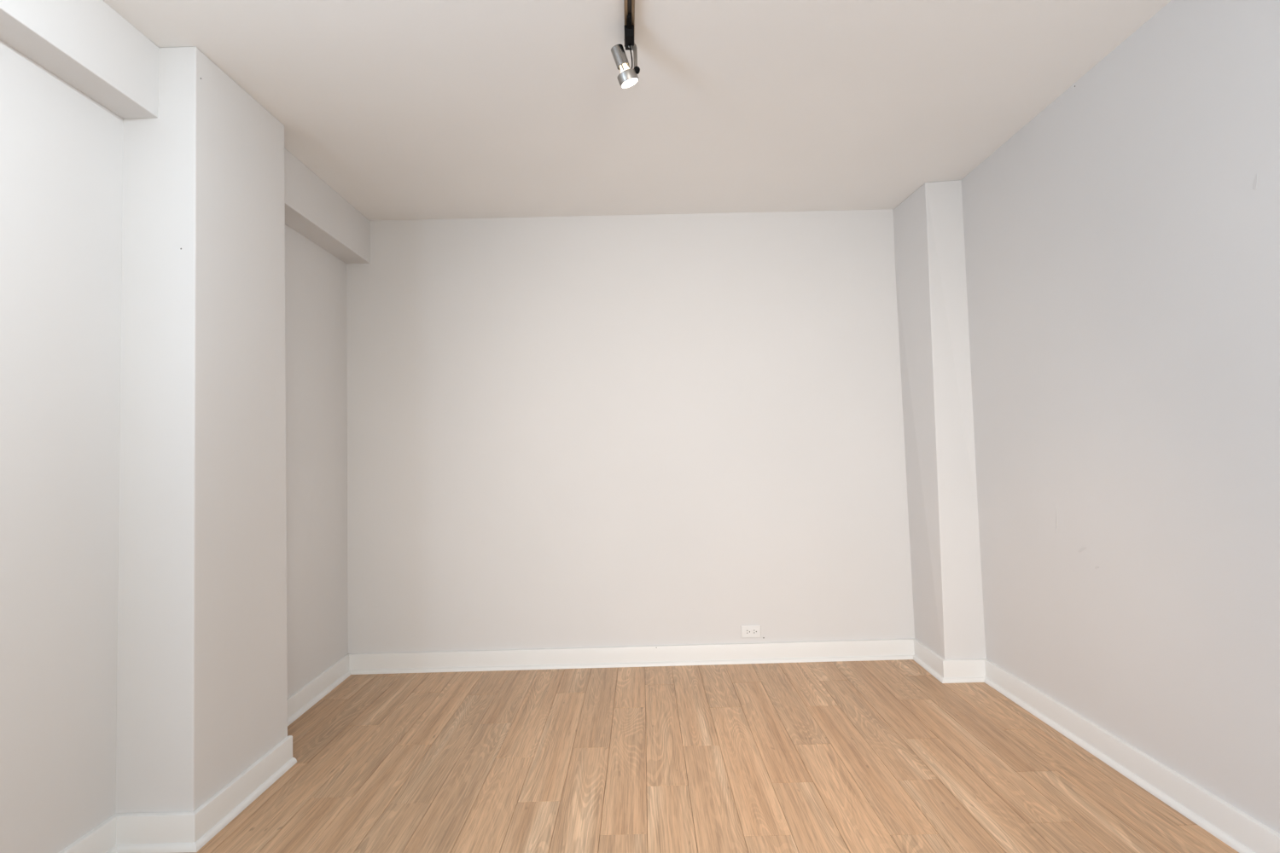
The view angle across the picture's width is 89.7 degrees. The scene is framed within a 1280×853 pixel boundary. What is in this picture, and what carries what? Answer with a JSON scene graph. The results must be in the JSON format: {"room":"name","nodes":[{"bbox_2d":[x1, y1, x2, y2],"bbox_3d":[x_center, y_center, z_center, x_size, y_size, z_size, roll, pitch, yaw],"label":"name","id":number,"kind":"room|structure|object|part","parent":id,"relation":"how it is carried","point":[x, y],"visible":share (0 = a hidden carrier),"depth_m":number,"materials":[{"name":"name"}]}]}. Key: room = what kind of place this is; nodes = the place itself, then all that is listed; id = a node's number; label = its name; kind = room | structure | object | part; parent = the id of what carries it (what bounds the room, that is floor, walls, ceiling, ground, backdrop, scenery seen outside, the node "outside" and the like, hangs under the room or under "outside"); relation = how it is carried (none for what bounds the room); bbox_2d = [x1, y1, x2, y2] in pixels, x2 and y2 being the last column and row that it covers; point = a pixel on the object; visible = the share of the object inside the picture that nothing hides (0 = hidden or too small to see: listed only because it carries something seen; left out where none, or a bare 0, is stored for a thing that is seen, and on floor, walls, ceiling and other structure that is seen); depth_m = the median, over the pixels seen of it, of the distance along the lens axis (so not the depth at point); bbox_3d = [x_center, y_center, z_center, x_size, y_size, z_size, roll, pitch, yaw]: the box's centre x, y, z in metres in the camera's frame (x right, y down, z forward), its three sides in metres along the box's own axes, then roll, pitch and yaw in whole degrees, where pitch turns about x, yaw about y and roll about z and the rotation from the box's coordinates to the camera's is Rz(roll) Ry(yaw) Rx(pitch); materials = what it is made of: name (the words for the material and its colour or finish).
{"room":"empty room","nodes":[
{"label":"empty room","id":0,"kind":"room"},
{"bbox_2d":[0,39,348,852],"bbox_3d":[-1.703,0.009,0.839,0.192,2.550,5.470,-2,-2,0],"label":"wall","id":1,"kind":"structure","parent":0,"point":[61,149],"depth_m":1.85,"materials":[{"name":"paint"}]},
{"bbox_2d":[58,814,116,852],"bbox_3d":[-1.582,1.147,0.007,0.032,0.102,3.901,-2,-2,0],"label":"baseboard","id":2,"kind":"structure","parent":1,"relation":"attached to","point":[101,839],"depth_m":1.88,"materials":[{"name":"paint"}]},
{"bbox_3d":[-1.573,1.188,-0.003,0.016,0.019,3.885,-2,-2,0],"label":"shoe moulding","id":3,"kind":"part","parent":2,"relation":"part of","materials":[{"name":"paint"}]},
{"bbox_2d":[287,654,350,726],"bbox_3d":[-1.568,1.275,3.084,0.032,0.102,0.861,-1,-2,-2],"label":"baseboard","id":4,"kind":"structure","parent":1,"relation":"attached to","point":[306,697],"depth_m":3.12,"materials":[{"name":"paint"}]},
{"bbox_2d":[115,46,287,814],"bbox_3d":[-1.542,0.040,2.268,0.310,2.500,0.525,-2,-2,0],"label":"pillar","id":5,"kind":"structure","parent":0,"point":[202,662],"depth_m":2.06,"materials":[{"name":"paint"}]},
{"bbox_2d":[116,811,196,852],"bbox_3d":[-1.459,1.224,1.939,0.269,0.102,0.032,-2,-2,0],"label":"baseboard","id":6,"kind":"structure","parent":5,"relation":"attached to","point":[160,832],"depth_m":1.94,"materials":[{"name":"paint"}]},
{"bbox_3d":[-1.450,1.265,1.929,0.253,0.019,0.016,-2,-2,0],"label":"shoe moulding","id":7,"kind":"part","parent":6,"relation":"part of","materials":[{"name":"paint"}]},
{"bbox_2d":[193,735,296,852],"bbox_3d":[-1.340,1.232,2.203,0.032,0.102,0.561,-2,-2,0],"label":"baseboard","id":8,"kind":"structure","parent":5,"relation":"attached to","point":[216,813],"depth_m":2.16,"materials":[{"name":"paint"}]},
{"bbox_2d":[346,209,914,654],"bbox_3d":[0.007,0.081,3.637,3.600,2.550,0.166,-2,-2,0],"label":"wall","id":9,"kind":"structure","parent":0,"point":[654,429],"depth_m":3.58,"materials":[{"name":"paint"}]},
{"bbox_2d":[349,639,914,674],"bbox_3d":[-0.042,1.252,3.503,3.108,0.102,0.032,-1,-2,0],"label":"baseboard","id":10,"kind":"structure","parent":9,"relation":"attached to","point":[886,649],"depth_m":3.50,"materials":[{"name":"paint"}]},
{"bbox_3d":[-0.050,1.294,3.493,3.092,0.019,0.030,-2,-2,0],"label":"shoe moulding","id":11,"kind":"part","parent":10,"relation":"part of","materials":[{"name":"paint"}]},
{"bbox_2d":[741,625,760,638],"bbox_3d":[0.607,1.122,3.523,0.104,0.065,0.008,-2,-2,0],"label":"wall outlet","id":12,"kind":"object","parent":9,"relation":"attached to","point":[747,631],"visible":1,"depth_m":3.52,"materials":[{"name":"white plastic"}]},
{"bbox_2d":[744,628,756,634],"bbox_3d":[0.607,1.122,3.520,0.067,0.033,0.002,-2,-2,0],"label":"receptacle","id":13,"kind":"object","parent":12,"relation":"attached to","point":[747,631],"depth_m":3.52,"materials":[{"name":"white plastic"}]},
{"bbox_2d":[103,0,1171,221],"bbox_3d":[-0.018,-1.369,0.908,3.590,0.120,5.800,-2,-2,0],"label":"ceiling","id":14,"kind":"structure","parent":0,"point":[405,109],"depth_m":2.38,"materials":[{"name":"paint"}]},
{"bbox_2d":[0,0,158,118],"bbox_3d":[-1.649,-1.182,0.118,0.204,0.234,3.930,-2,-2,0],"label":"beam","id":15,"kind":"structure","parent":14,"relation":"attached to","point":[87,44],"depth_m":1.82,"materials":[{"name":"paint"}]},
{"bbox_2d":[284,147,370,263],"bbox_3d":[-1.628,-1.054,3.095,0.232,0.242,1.110,-2,-2,0],"label":"beam","id":16,"kind":"structure","parent":14,"relation":"attached to","point":[313,209],"depth_m":3.11,"materials":[{"name":"paint"}]},
{"bbox_2d":[623,0,634,46],"bbox_3d":[-0.009,-1.310,0.623,0.033,0.022,2.948,-1,-2,-1],"label":"track rail","id":17,"kind":"object","parent":14,"relation":"attached to","point":[629,5],"visible":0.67,"depth_m":1.93,"materials":[{"name":"brown metal"}]},
{"bbox_2d":[610,13,639,88],"bbox_3d":[-0.030,-1.164,2.014,0.088,0.162,0.132,0,-3,-31],"label":"track spotlight","id":18,"kind":"object","parent":17,"relation":"hanging from","point":[627,78],"visible":1,"depth_m":2.02,"materials":[{"name":"silver metal"}]},
{"bbox_3d":[-0.022,-1.169,2.042,0.027,0.104,0.002,-2,-2,0],"label":"arm","id":19,"kind":"part","parent":18,"relation":"part of","materials":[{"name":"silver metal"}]},
{"bbox_3d":[-0.011,-1.127,2.034,0.020,0.021,0.012,-1,-2,-6],"label":"knob","id":20,"kind":"part","parent":18,"relation":"part of","materials":[{"name":"black plastic"}]},
{"bbox_2d":[184,659,1239,852],"bbox_3d":[0.050,1.213,0.800,3.490,0.050,5.700,-2,-2,0],"label":"floor","id":21,"kind":"structure","parent":0,"point":[868,756],"depth_m":2.32,"materials":[{"name":"brown wood"}]},
{"bbox_2d":[893,180,986,659],"bbox_3d":[1.610,0.006,3.433,0.290,2.500,0.452,-2,-2,0],"label":"pillar","id":22,"kind":"structure","parent":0,"point":[930,264],"depth_m":3.26,"materials":[{"name":"paint"}]},
{"bbox_2d":[913,639,944,682],"bbox_3d":[1.489,1.205,3.327,0.032,0.102,0.395,-2,-2,2],"label":"baseboard","id":23,"kind":"structure","parent":22,"relation":"attached to","point":[925,657],"depth_m":3.31,"materials":[{"name":"paint"}]},
{"bbox_3d":[1.482,1.246,3.317,0.016,0.019,0.378,-2,-2,2],"label":"shoe moulding","id":24,"kind":"part","parent":23,"relation":"part of","materials":[{"name":"paint"}]},
{"bbox_2d":[942,658,985,683],"bbox_3d":[1.585,1.195,3.146,0.236,0.102,0.032,-2,-2,0],"label":"baseboard","id":25,"kind":"structure","parent":22,"relation":"attached to","point":[955,671],"depth_m":3.15,"materials":[{"name":"paint"}]},
{"bbox_3d":[1.579,1.236,3.136,0.220,0.019,0.016,-2,-2,0],"label":"shoe moulding","id":26,"kind":"part","parent":25,"relation":"part of","materials":[{"name":"paint"}]},
{"bbox_2d":[961,0,1279,833],"bbox_3d":[1.729,-0.081,0.845,0.141,2.550,5.490,-2,-2,0],"label":"wall","id":27,"kind":"structure","parent":0,"point":[1122,246],"depth_m":2.11,"materials":[{"name":"paint"}]},
{"bbox_2d":[983,658,1279,852],"bbox_3d":[1.679,1.086,0.608,0.038,0.102,5.113,-2,-2,0],"label":"baseboard","id":28,"kind":"structure","parent":27,"relation":"attached to","point":[1231,826],"depth_m":2.14,"materials":[{"name":"paint"}]}
]}

